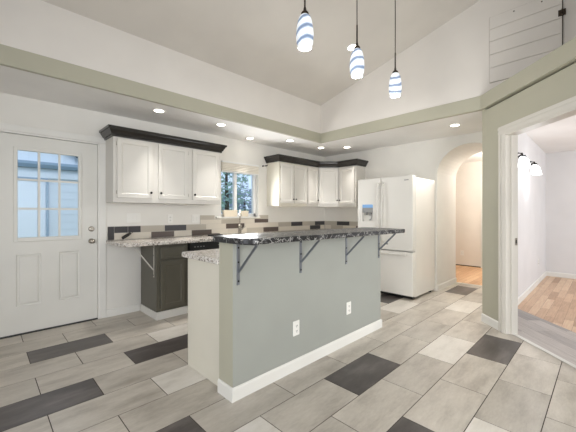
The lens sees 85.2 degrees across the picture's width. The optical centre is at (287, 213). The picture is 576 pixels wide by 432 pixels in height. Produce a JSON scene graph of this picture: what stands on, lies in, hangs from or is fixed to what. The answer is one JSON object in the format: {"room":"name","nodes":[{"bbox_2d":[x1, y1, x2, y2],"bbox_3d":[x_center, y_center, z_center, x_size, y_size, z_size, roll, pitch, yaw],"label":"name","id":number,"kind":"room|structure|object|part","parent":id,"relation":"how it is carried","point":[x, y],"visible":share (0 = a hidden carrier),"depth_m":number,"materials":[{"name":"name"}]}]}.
{"room":"kitchen","nodes":[
{"label":"kitchen","id":0,"kind":"room"},
{"bbox_2d":[0,0,320,132],"bbox_3d":[-1.533,-1.645,3.229,5.940,0.670,0.105,0,0,-45],"label":"wall","id":1,"kind":"structure","parent":0,"point":[39,27],"depth_m":3.15,"materials":[{"name":"paint"}]},
{"bbox_2d":[0,44,320,142],"bbox_3d":[-1.532,-1.248,3.170,5.858,0.154,0.040,0,0,-45],"label":"trim","id":2,"kind":"structure","parent":1,"relation":"attached to","point":[11,57],"depth_m":3.12,"materials":[{"name":"green paint"}]},
{"bbox_2d":[0,92,324,309],"bbox_3d":[-1.446,-0.128,4.468,7.800,2.695,0.160,0,0,-45],"label":"wall","id":3,"kind":"structure","parent":0,"point":[123,264],"depth_m":3.90,"materials":[{"name":"paint"}]},
{"bbox_2d":[0,132,96,337],"bbox_3d":[-2.522,0.212,3.309,0.891,2.012,0.112,0,0,-45],"label":"door","id":4,"kind":"structure","parent":3,"relation":"in","point":[49,281],"depth_m":3.30,"materials":[{"name":"white wood"}]},
{"bbox_3d":[-2.535,-0.192,3.326,0.582,0.960,0.042,0,0,-44],"label":"lite frame","id":5,"kind":"part","parent":4,"relation":"part of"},
{"bbox_2d":[18,152,77,236],"bbox_3d":[-2.540,-0.197,3.331,0.522,0.890,0.024,0,0,-44],"label":"grille","id":6,"kind":"object","parent":4,"relation":"attached to","point":[59,154],"depth_m":3.38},
{"bbox_3d":[-2.231,0.315,3.564,0.060,0.060,0.068,0,0,-44],"label":"knob","id":7,"kind":"part","parent":4,"relation":"part of","materials":[{"name":"silver metal"}]},
{"bbox_2d":[0,318,97,338],"bbox_3d":[-2.570,1.215,3.356,0.898,0.010,0.150,0,0,-45],"label":"trim","id":8,"kind":"structure","parent":3,"relation":"attached to","point":[94,318],"depth_m":3.29,"materials":[{"name":"black plastic"}]},
{"bbox_2d":[0,122,105,318],"bbox_3d":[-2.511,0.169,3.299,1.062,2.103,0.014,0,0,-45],"label":"trim","id":9,"kind":"structure","parent":3,"relation":"attached to","point":[4,126],"depth_m":3.62,"materials":[{"name":"white wood"}]},
{"bbox_2d":[106,304,139,317],"bbox_3d":[-2.000,1.176,3.802,0.373,0.088,0.013,0,0,-45],"label":"baseboard","id":10,"kind":"structure","parent":3,"relation":"attached to","point":[136,307],"depth_m":3.79,"materials":[{"name":"white wood"}]},
{"bbox_2d":[127,213,140,222],"bbox_3d":[-1.914,0.055,3.888,0.162,0.114,0.010,0,0,-45],"label":"light switch","id":11,"kind":"object","parent":3,"relation":"attached to","point":[131,217],"visible":1,"depth_m":3.88,"materials":[{"name":"plastic"}]},
{"bbox_2d":[99,124,226,204],"bbox_3d":[-1.523,-0.541,4.015,1.497,0.833,0.374,0,0,-45],"label":"upper cabinet","id":12,"kind":"object","parent":3,"relation":"attached to","point":[143,167],"visible":1,"depth_m":3.79,"materials":[{"name":"white wood"}]},
{"bbox_3d":[-1.757,-0.507,3.602,0.383,0.660,0.020,0,0,-44],"label":"door","id":13,"kind":"part","parent":12,"relation":"part of","materials":[{"name":"white wood"}]},
{"bbox_3d":[-1.523,-0.905,4.015,1.497,0.105,0.374,0,0,-44],"label":"crown","id":14,"kind":"part","parent":12,"relation":"part of","materials":[{"name":"black wood"}]},
{"bbox_3d":[-1.432,-0.507,3.921,0.380,0.660,0.020,0,0,-44],"label":"door","id":15,"kind":"part","parent":12,"relation":"part of","materials":[{"name":"white wood"}]},
{"bbox_3d":[-1.108,-0.507,4.239,0.399,0.660,0.020,0,0,-44],"label":"door","id":16,"kind":"part","parent":12,"relation":"part of","materials":[{"name":"white wood"}]},
{"bbox_2d":[168,214,172,222],"bbox_3d":[-1.585,0.070,4.212,0.070,0.114,0.009,0,0,-45],"label":"outlet","id":17,"kind":"object","parent":3,"relation":"attached to","point":[170,216],"visible":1,"depth_m":4.21,"materials":[{"name":"plastic"}]},
{"bbox_2d":[192,215,198,222],"bbox_3d":[-1.319,0.075,4.473,0.116,0.114,0.010,0,0,-45],"label":"light switch","id":18,"kind":"object","parent":3,"relation":"attached to","point":[195,218],"visible":1,"depth_m":4.47,"materials":[{"name":"plastic"}]},
{"bbox_2d":[107,215,324,239],"bbox_3d":[-0.678,0.170,5.102,4.053,0.288,0.010,0,0,-45],"label":"backsplash","id":19,"kind":"structure","parent":3,"relation":"attached to","point":[209,224],"depth_m":4.63,"materials":[{"name":"tile"}]},
{"bbox_2d":[215,173,259,217],"bbox_3d":[-0.822,-0.369,5.035,0.845,0.882,0.165,0,0,-45],"label":"window","id":20,"kind":"structure","parent":3,"relation":"in","point":[234,175],"depth_m":5.10,"materials":[{"name":"plastic"}]},
{"bbox_2d":[222,210,237,216],"bbox_3d":[-0.913,-0.002,4.931,0.260,0.104,0.058,0,0,-45],"label":"storage box","id":21,"kind":"object","parent":20,"relation":"on","point":[226,213],"visible":1,"depth_m":4.89,"materials":[{"name":"beige cardboard"}]},
{"bbox_3d":[-0.801,0.061,5.013,0.845,0.022,0.105,0,0,-44],"label":"sill","id":22,"kind":"part","parent":20,"relation":"part of","materials":[{"name":"white wood"}]},
{"bbox_2d":[241,211,248,216],"bbox_3d":[-0.717,0.003,5.124,0.150,0.094,0.058,0,0,-45],"label":"storage box","id":23,"kind":"object","parent":20,"relation":"on","point":[243,213],"visible":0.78,"depth_m":5.10,"materials":[{"name":"beige cardboard"}]},
{"bbox_2d":[221,160,258,175],"bbox_3d":[-0.772,-0.725,5.041,0.717,0.166,0.082,0,0,-45],"label":"roller blind","id":24,"kind":"object","parent":3,"relation":"attached to","point":[226,166],"visible":0.85,"depth_m":5.00,"materials":[{"name":"fabric"}]},
{"bbox_3d":[-0.773,-0.650,5.042,0.713,0.016,0.064,0,0,-44],"label":"rail","id":25,"kind":"part","parent":24,"relation":"part of","materials":[{"name":"plastic"}]},
{"bbox_3d":[-0.772,-0.797,5.041,0.717,0.022,0.082,0,0,-44],"label":"head rail","id":26,"kind":"part","parent":24,"relation":"part of","materials":[{"name":"plastic"}]},
{"bbox_2d":[267,161,306,206],"bbox_3d":[0.001,-0.495,5.526,0.684,0.740,0.355,0,0,-45],"label":"upper cabinet","id":27,"kind":"object","parent":3,"relation":"attached to","point":[286,182],"visible":1,"depth_m":5.36,"materials":[{"name":"white wood"}]},
{"bbox_3d":[-0.013,-0.507,5.315,0.308,0.660,0.020,0,0,-44],"label":"door","id":28,"kind":"part","parent":27,"relation":"part of","materials":[{"name":"white wood"}]},
{"bbox_3d":[0.222,-0.507,5.545,0.310,0.660,0.020,0,0,-44],"label":"door","id":29,"kind":"part","parent":27,"relation":"part of","materials":[{"name":"white wood"}]},
{"bbox_2d":[264,154,367,167],"bbox_3d":[0.529,-0.918,5.600,1.943,0.105,0.554,0,0,-17],"label":"crown molding","id":30,"kind":"structure","parent":27,"relation":"attached to","point":[278,157],"depth_m":5.63,"materials":[{"name":"black wood"}]},
{"bbox_2d":[306,166,318,206],"bbox_3d":[0.358,-0.495,5.877,0.311,0.740,0.355,0,0,-45],"label":"upper cabinet","id":31,"kind":"object","parent":3,"relation":"attached to","point":[312,172],"visible":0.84,"depth_m":5.77,"materials":[{"name":"white wood"}]},
{"bbox_2d":[318,168,338,206],"bbox_3d":[0.766,-0.495,6.104,0.580,0.740,0.596,0,0,-45],"label":"upper cabinet","id":32,"kind":"object","parent":3,"relation":"attached to","point":[328,178],"visible":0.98,"depth_m":5.89,"materials":[{"name":"white wood"}]},
{"bbox_2d":[42,0,479,105],"bbox_3d":[0.708,-2.688,0.920,5.900,1.847,6.520,0,0,-45],"label":"ceiling","id":33,"kind":"structure","parent":0,"point":[255,40],"depth_m":3.48,"materials":[{"name":"paint"}]},
{"bbox_2d":[296,0,313,50],"bbox_3d":[0.116,-1.720,2.147,0.120,1.168,0.120,0,0,-24],"label":"pendant lamp","id":34,"kind":"object","parent":33,"relation":"hanging from","point":[304,30],"visible":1,"depth_m":2.10,"materials":[{"name":"white glass"}]},
{"bbox_2d":[346,43,355,51],"bbox_3d":[0.801,-2.078,3.917,0.155,0.046,0.150,0,0,-38],"label":"recessed light","id":35,"kind":"object","parent":33,"relation":"attached to","point":[350,47],"visible":0.73,"depth_m":3.91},
{"bbox_2d":[350,25,364,78],"bbox_3d":[0.572,-1.722,2.595,0.121,1.168,0.121,0,0,-14],"label":"pendant lamp","id":36,"kind":"object","parent":33,"relation":"hanging from","point":[357,65],"visible":1,"depth_m":2.56,"materials":[{"name":"white glass"}]},
{"bbox_3d":[0.572,-1.250,2.595,0.121,0.224,0.121,0,0,-14],"label":"lamp shade","id":37,"kind":"part","parent":36,"relation":"part of","materials":[{"name":"white glass"}]},
{"bbox_2d":[389,0,401,97],"bbox_3d":[1.050,-1.733,3.065,0.120,1.168,0.120,0,0,-14],"label":"pendant lamp","id":38,"kind":"object","parent":33,"relation":"hanging from","point":[395,84],"visible":1,"depth_m":3.03,"materials":[{"name":"white glass"}]},
{"bbox_3d":[1.050,-1.851,3.065,0.012,0.867,0.013,0,0,-45],"label":"stem","id":39,"kind":"part","parent":38,"relation":"part of","materials":[{"name":"brown metal"}]},
{"bbox_3d":[1.050,-1.261,3.065,0.121,0.224,0.121,0,0,-45],"label":"lamp shade","id":40,"kind":"part","parent":38,"relation":"part of","materials":[{"name":"white glass"}]},
{"bbox_2d":[0,265,575,431],"bbox_3d":[1.879,1.245,2.547,9.850,0.050,8.200,0,0,-45],"label":"floor","id":41,"kind":"structure","parent":0,"point":[433,364],"depth_m":2.31,"materials":[{"name":"grey tile"}]},
{"bbox_2d":[140,243,187,320],"bbox_3d":[-1.536,0.787,3.880,0.391,0.865,0.512,0,0,-45],"label":"base cabinet","id":42,"kind":"object","parent":41,"relation":"on","point":[164,295],"visible":0.84,"depth_m":3.71,"materials":[{"name":"grey wood"}]},
{"bbox_2d":[133,246,153,276],"bbox_3d":[-1.638,0.547,3.543,0.240,0.384,0.018,0,0,-45],"label":"bracket","id":43,"kind":"object","parent":42,"relation":"attached to","point":[153,246],"visible":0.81,"depth_m":3.60,"materials":[{"name":"black metal"}]},
{"bbox_3d":[-1.362,0.463,3.712,0.300,0.135,0.020,0,0,-44],"label":"drawer","id":44,"kind":"part","parent":42,"relation":"part of","materials":[{"name":"grey wood"}]},
{"bbox_3d":[-1.362,0.830,3.712,0.300,0.550,0.020,0,0,-44],"label":"door","id":45,"kind":"part","parent":42,"relation":"part of","materials":[{"name":"grey wood"}]},
{"bbox_2d":[188,258,218,385],"bbox_3d":[0.014,0.786,3.014,1.855,0.868,0.551,0,0,-45],"label":"base cabinet","id":46,"kind":"object","parent":41,"relation":"on","point":[203,277],"visible":0.16,"depth_m":2.34,"materials":[{"name":"white wood"}]},
{"bbox_2d":[182,249,218,263],"bbox_3d":[-0.002,0.331,3.009,1.905,0.038,0.566,0,0,-45],"label":"countertop","id":47,"kind":"structure","parent":46,"relation":"on","point":[209,255],"depth_m":2.38,"materials":[{"name":"stone"}]},
{"bbox_2d":[188,241,218,250],"bbox_3d":[-1.173,0.789,4.226,0.590,0.862,0.528,0,0,-45],"label":"dishwasher","id":48,"kind":"object","parent":41,"relation":"on","point":[199,245],"visible":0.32,"depth_m":3.95,"materials":[{"name":"black plastic"}]},
{"bbox_2d":[358,175,434,298],"bbox_3d":[1.692,0.337,4.943,0.858,1.766,0.900,0,0,-45],"label":"refrigerator","id":49,"kind":"object","parent":41,"relation":"on","point":[407,261],"visible":0.81,"depth_m":4.59,"materials":[{"name":"metal"}]},
{"bbox_3d":[1.279,-0.001,4.882,0.068,1.062,0.402,0,0,-44],"label":"door","id":50,"kind":"part","parent":49,"relation":"part of","materials":[{"name":"metal"}]},
{"bbox_3d":[1.354,-0.017,4.721,0.064,0.893,0.025,0,0,-44],"label":"handle","id":51,"kind":"part","parent":49,"relation":"part of","materials":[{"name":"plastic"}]},
{"bbox_3d":[1.406,-0.017,4.668,0.064,0.893,0.025,0,0,-44],"label":"handle","id":52,"kind":"part","parent":49,"relation":"part of","materials":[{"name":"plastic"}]},
{"bbox_3d":[1.414,0.583,4.671,0.035,0.030,0.720,0,0,-44],"label":"handle","id":53,"kind":"part","parent":49,"relation":"part of","materials":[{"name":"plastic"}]},
{"bbox_3d":[1.451,0.857,4.707,0.068,0.617,0.894,0,0,-44],"label":"freezer drawer","id":54,"kind":"part","parent":49,"relation":"part of","materials":[{"name":"metal"}]},
{"bbox_3d":[1.594,-0.001,4.561,0.068,1.062,0.486,0,0,-44],"label":"door","id":55,"kind":"part","parent":49,"relation":"part of","materials":[{"name":"metal"}]},
{"bbox_3d":[0.095,0.787,5.466,1.106,0.865,0.535,0,0,-45],"label":"base cabinet","id":56,"kind":"object","parent":41,"relation":"on","visible":0},
{"bbox_2d":[106,229,324,246],"bbox_3d":[-0.232,0.334,4.635,4.067,0.038,1.297,0,0,-45],"label":"countertop","id":57,"kind":"structure","parent":56,"relation":"on","point":[199,238],"depth_m":3.69,"materials":[{"name":"stone"}]},
{"bbox_2d":[122,232,132,238],"bbox_3d":[-1.922,0.264,3.757,0.024,0.081,0.180,0,0,16],"label":"utility knife","id":58,"kind":"object","parent":57,"relation":"on","point":[129,233],"visible":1,"depth_m":3.73,"materials":[{"name":"black plastic"}]},
{"bbox_2d":[208,233,222,235],"bbox_3d":[-1.022,0.297,4.407,0.200,0.036,0.100,0,0,-45],"label":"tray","id":59,"kind":"object","parent":57,"relation":"on","point":[211,234],"visible":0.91,"depth_m":4.37,"materials":[{"name":"black plastic"}]},
{"bbox_2d":[238,210,245,233],"bbox_3d":[-0.736,0.132,4.769,0.116,0.366,0.207,0,0,15],"label":"faucet","id":60,"kind":"object","parent":57,"relation":"on","point":[240,228],"visible":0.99,"depth_m":4.81,"materials":[{"name":"silver metal"}]},
{"bbox_3d":[-0.729,0.082,4.752,0.023,0.266,0.193,0,0,-10],"label":"spout","id":61,"kind":"part","parent":60,"relation":"part of","materials":[{"name":"silver metal"}]},
{"bbox_2d":[0,65,575,162],"bbox_3d":[1.914,-1.242,2.582,9.950,0.135,8.200,0,0,-45],"label":"ceiling","id":62,"kind":"structure","parent":0,"point":[13,81],"depth_m":4.15,"materials":[{"name":"paint"}]},
{"bbox_2d":[152,108,165,112],"bbox_3d":[-1.472,-1.171,3.570,0.156,0.009,0.156,0,0,-45],"label":"recessed light","id":63,"kind":"object","parent":62,"relation":"in","point":[157,110],"visible":1,"depth_m":3.55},
{"bbox_2d":[215,123,226,126],"bbox_3d":[-0.885,-1.171,4.132,0.156,0.009,0.156,0,0,-45],"label":"recessed light","id":64,"kind":"object","parent":62,"relation":"in","point":[216,124],"visible":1,"depth_m":4.11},
{"bbox_2d":[449,123,461,126],"bbox_3d":[2.217,-1.171,4.156,0.156,0.009,0.156,0,0,-45],"label":"recessed light","id":65,"kind":"object","parent":62,"relation":"in","point":[456,124],"visible":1,"depth_m":4.15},
{"bbox_2d":[219,235,379,387],"bbox_3d":[0.260,0.705,2.753,1.894,1.030,0.162,0,0,-45],"label":"wall","id":66,"kind":"structure","parent":0,"point":[257,315],"depth_m":2.39,"materials":[{"name":"grey paint"}]},
{"bbox_2d":[237,244,258,284],"bbox_3d":[-0.257,0.331,1.987,0.022,0.279,0.204,0,0,-45],"label":"bracket","id":67,"kind":"object","parent":66,"relation":"attached to","point":[239,268],"visible":0.88,"depth_m":2.05,"materials":[{"name":"silver metal"}]},
{"bbox_3d":[-0.327,0.331,2.058,0.022,0.279,0.005,0,0,-45],"label":"wall plate","id":68,"kind":"part","parent":67,"relation":"part of","materials":[{"name":"silver metal"}]},
{"bbox_2d":[293,320,298,335],"bbox_3d":[0.066,0.894,2.441,0.070,0.114,0.009,0,0,-45],"label":"outlet","id":69,"kind":"object","parent":66,"relation":"attached to","point":[295,323],"visible":1,"depth_m":2.43,"materials":[{"name":"plastic"}]},
{"bbox_2d":[218,319,381,402],"bbox_3d":[0.265,1.176,2.748,1.920,0.088,0.175,0,0,-45],"label":"baseboard","id":70,"kind":"structure","parent":66,"relation":"attached to","point":[234,394],"depth_m":2.38,"materials":[{"name":"white wood"}]},
{"bbox_2d":[213,227,404,244],"bbox_3d":[0.338,0.170,2.609,1.915,0.038,0.488,0,0,-45],"label":"bar","id":71,"kind":"object","parent":66,"relation":"on","point":[292,236],"visible":1,"depth_m":2.25,"materials":[{"name":"stone"}]},
{"bbox_2d":[300,240,319,272],"bbox_3d":[0.171,0.331,2.407,0.022,0.279,0.204,0,0,-45],"label":"bracket","id":72,"kind":"object","parent":66,"relation":"attached to","point":[318,241],"visible":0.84,"depth_m":2.47,"materials":[{"name":"black metal"}]},
{"bbox_3d":[0.101,0.331,2.478,0.022,0.279,0.005,0,0,-45],"label":"wall plate","id":73,"kind":"part","parent":72,"relation":"part of","materials":[{"name":"silver metal"}]},
{"bbox_2d":[346,301,350,314],"bbox_3d":[0.572,0.888,2.939,0.070,0.114,0.009,0,0,-45],"label":"outlet","id":74,"kind":"object","parent":66,"relation":"attached to","point":[348,304],"visible":1,"depth_m":2.93,"materials":[{"name":"plastic"}]},
{"bbox_2d":[345,236,364,263],"bbox_3d":[0.612,0.331,2.841,0.022,0.279,0.204,0,0,-45],"label":"bracket","id":75,"kind":"object","parent":66,"relation":"attached to","point":[362,237],"visible":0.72,"depth_m":2.91,"materials":[{"name":"black metal"}]},
{"bbox_3d":[0.542,0.331,2.912,0.022,0.279,0.005,0,0,-45],"label":"wall plate","id":76,"kind":"part","parent":75,"relation":"part of","materials":[{"name":"silver metal"}]},
{"bbox_2d":[378,234,395,257],"bbox_3d":[1.034,0.331,3.256,0.022,0.279,0.204,0,0,-45],"label":"bracket","id":77,"kind":"object","parent":66,"relation":"attached to","point":[393,235],"visible":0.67,"depth_m":3.32,"materials":[{"name":"black metal"}]},
{"bbox_3d":[0.965,0.331,3.327,0.022,0.279,0.005,0,0,-45],"label":"wall plate","id":78,"kind":"part","parent":77,"relation":"part of","materials":[{"name":"silver metal"}]},
{"bbox_2d":[325,131,481,290],"bbox_3d":[2.221,-0.028,5.672,0.880,2.495,3.263,0,0,-45],"label":"wall","id":79,"kind":"structure","parent":0,"point":[439,160],"depth_m":5.21,"materials":[{"name":"paint"}]},
{"bbox_2d":[325,221,357,228],"bbox_3d":[1.216,0.234,6.059,0.009,0.160,1.279,0,0,-45],"label":"backsplash","id":80,"kind":"structure","parent":79,"relation":"attached to","point":[328,224],"depth_m":6.23,"materials":[{"name":"tile"}]},
{"bbox_2d":[339,165,364,206],"bbox_3d":[1.185,-0.495,5.843,0.355,0.740,0.370,0,0,-45],"label":"upper cabinet","id":81,"kind":"object","parent":79,"relation":"attached to","point":[349,176],"visible":0.93,"depth_m":5.72,"materials":[{"name":"white wood"}]},
{"bbox_3d":[1.080,-0.507,5.749,0.020,0.660,0.333,0,0,-44],"label":"door","id":82,"kind":"part","parent":81,"relation":"part of","materials":[{"name":"white wood"}]},
{"bbox_2d":[437,278,456,290],"bbox_3d":[2.660,1.176,5.227,0.878,0.088,0.013,0,0,-45],"label":"baseboard","id":83,"kind":"structure","parent":79,"relation":"attached to","point":[454,280],"depth_m":5.18,"materials":[{"name":"white wood"}]},
{"bbox_2d":[321,0,575,132],"bbox_3d":[2.794,-2.447,2.977,0.100,2.274,6.330,0,0,-45],"label":"wall","id":84,"kind":"structure","parent":0,"point":[450,64],"depth_m":3.87,"materials":[{"name":"paint"}]},
{"bbox_2d":[321,96,481,142],"bbox_3d":[1.368,-1.248,4.379,0.060,0.154,2.378,0,0,-45],"label":"trim","id":85,"kind":"structure","parent":84,"relation":"attached to","point":[470,105],"depth_m":4.12,"materials":[{"name":"green paint"}]},
{"bbox_2d":[490,0,565,82],"bbox_3d":[2.450,-1.805,3.236,0.027,0.728,0.636,0,0,-45],"label":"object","id":86,"kind":"object","parent":84,"relation":"attached to","point":[520,36],"visible":0.88,"depth_m":3.25,"materials":[{"name":"paint"}]},
{"bbox_2d":[456,161,481,266],"bbox_3d":[3.864,0.010,7.625,0.100,2.420,3.740,0,0,-45],"label":"wall","id":87,"kind":"structure","parent":0,"point":[468,176],"depth_m":7.24,"materials":[{"name":"paint"}]},
{"bbox_2d":[481,174,481,267],"bbox_3d":[4.373,0.170,7.021,0.020,2.100,0.085,0,0,-45],"label":"trim","id":88,"kind":"structure","parent":87,"relation":"attached to","point":[481,174],"depth_m":7.03,"materials":[{"name":"white wood"}]},
{"bbox_2d":[482,63,575,320],"bbox_3d":[2.325,0.021,2.210,0.713,2.397,4.284,0,0,10],"label":"wall","id":89,"kind":"structure","parent":0,"point":[560,86],"depth_m":3.35,"materials":[{"name":"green paint"}]},
{"bbox_2d":[481,313,497,329],"bbox_3d":[2.201,1.176,3.410,0.013,0.088,0.289,0,0,1],"label":"baseboard","id":90,"kind":"structure","parent":89,"relation":"attached to","point":[486,319],"depth_m":3.41,"materials":[{"name":"white wood"}]},
{"bbox_2d":[480,37,575,109],"bbox_3d":[2.198,-1.248,1.813,0.092,0.154,3.509,0,0,1],"label":"trim","id":91,"kind":"structure","parent":89,"relation":"attached to","point":[564,56],"depth_m":2.77,"materials":[{"name":"green paint"}]},
{"bbox_2d":[498,96,575,334],"bbox_3d":[2.258,0.204,2.758,0.124,2.032,0.848,0,0,1],"label":"trim","id":92,"kind":"structure","parent":89,"relation":"attached to","point":[510,138],"depth_m":3.16,"materials":[{"name":"white wood"}]},
{"bbox_2d":[513,334,575,368],"bbox_3d":[2.284,1.217,2.758,0.045,0.006,0.840,0,0,1],"label":"trim","id":93,"kind":"structure","parent":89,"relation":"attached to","point":[517,335],"depth_m":2.75,"materials":[{"name":"white wood"}]},
{"bbox_2d":[518,133,545,296],"bbox_3d":[3.822,0.010,4.942,3.620,2.420,0.022,0,0,-45],"label":"wall","id":94,"kind":"structure","parent":0,"point":[531,188],"depth_m":4.91,"materials":[{"name":"paint"}]},
{"bbox_2d":[518,152,530,168],"bbox_3d":[2.954,-0.670,3.956,0.320,0.190,0.168,0,0,-45],"label":"wall sconce","id":95,"kind":"object","parent":94,"relation":"attached to","point":[523,163],"visible":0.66,"depth_m":3.86,"materials":[{"name":"white glass"}]},
{"bbox_3d":[2.901,-0.640,3.868,0.116,0.130,0.116,0,0,-44],"label":"lamp shade","id":96,"kind":"part","parent":95,"relation":"part of","materials":[{"name":"white glass"}]},
{"bbox_3d":[3.044,-0.640,4.008,0.116,0.130,0.116,0,0,-44],"label":"lamp shade","id":97,"kind":"part","parent":95,"relation":"part of","materials":[{"name":"white glass"}]},
{"bbox_2d":[530,161,541,174],"bbox_3d":[3.625,-0.670,4.615,0.320,0.190,0.168,0,0,-45],"label":"wall sconce","id":98,"kind":"object","parent":94,"relation":"attached to","point":[535,170],"visible":0.71,"depth_m":4.51,"materials":[{"name":"white glass"}]},
{"bbox_3d":[3.572,-0.640,4.526,0.116,0.130,0.116,0,0,-44],"label":"lamp shade","id":99,"kind":"part","parent":98,"relation":"part of","materials":[{"name":"white glass"}]},
{"bbox_2d":[518,271,575,304],"bbox_3d":[5.324,1.176,3.364,3.510,0.088,4.335,0,0,-45],"label":"baseboard","id":100,"kind":"structure","parent":94,"relation":"attached to","point":[528,291],"depth_m":5.72,"materials":[{"name":"white wood"}]},
{"bbox_2d":[546,150,575,273],"bbox_3d":[6.643,0.010,4.590,0.090,2.420,4.435,0,0,-45],"label":"wall","id":101,"kind":"structure","parent":0,"point":[560,166],"depth_m":5.97,"materials":[{"name":"paint"}]},
{"label":"outside","id":102,"kind":"structure","parent":0,"visible":0},
{"bbox_3d":[-18.964,1.420,26.432,70.000,0.100,55.710,0,0,-45],"label":"ground","id":103,"kind":"structure","parent":102,"visible":0},
{"bbox_2d":[18,150,77,237],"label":"window","id":104,"kind":"structure","parent":103,"relation":"on","point":[27,161],"depth_m":6.01,"materials":[{"name":"clear glass"}]},
{"bbox_3d":[-5.331,0.370,5.403,1.570,2.000,0.020,0,0,-44],"label":"garage door","id":105,"kind":"part","parent":104,"relation":"part of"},
{"bbox_3d":[-6.053,-0.652,4.683,3.930,0.055,0.035,0,0,-44],"label":"header trim","id":106,"kind":"part","parent":104,"relation":"part of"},
{"bbox_3d":[-4.719,0.370,5.997,0.115,2.000,0.030,0,0,-44],"label":"door trim","id":107,"kind":"part","parent":104,"relation":"part of","materials":[{"name":"white wood"}]},
{"bbox_2d":[221,180,243,209],"bbox_3d":[-3.343,-0.146,14.254,2.879,3.037,2.895,0,0,-45],"label":"tree","id":108,"kind":"object","parent":103,"relation":"on","point":[222,180],"visible":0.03,"depth_m":14.09,"materials":[{"name":"green plant"}]},
{"bbox_2d":[221,172,250,212],"bbox_3d":[-1.598,-0.458,8.089,1.306,3.660,1.302,0,0,-45],"label":"tree","id":109,"kind":"object","parent":103,"relation":"on","point":[227,198],"visible":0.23,"depth_m":8.05,"materials":[{"name":"green plant"}]},
{"bbox_2d":[221,183,250,213],"bbox_3d":[-1.360,0.187,10.126,1.966,2.373,1.931,0,0,-45],"label":"tree","id":110,"kind":"object","parent":103,"relation":"on","point":[243,194],"visible":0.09,"depth_m":9.90,"materials":[{"name":"green plant"}]}
]}

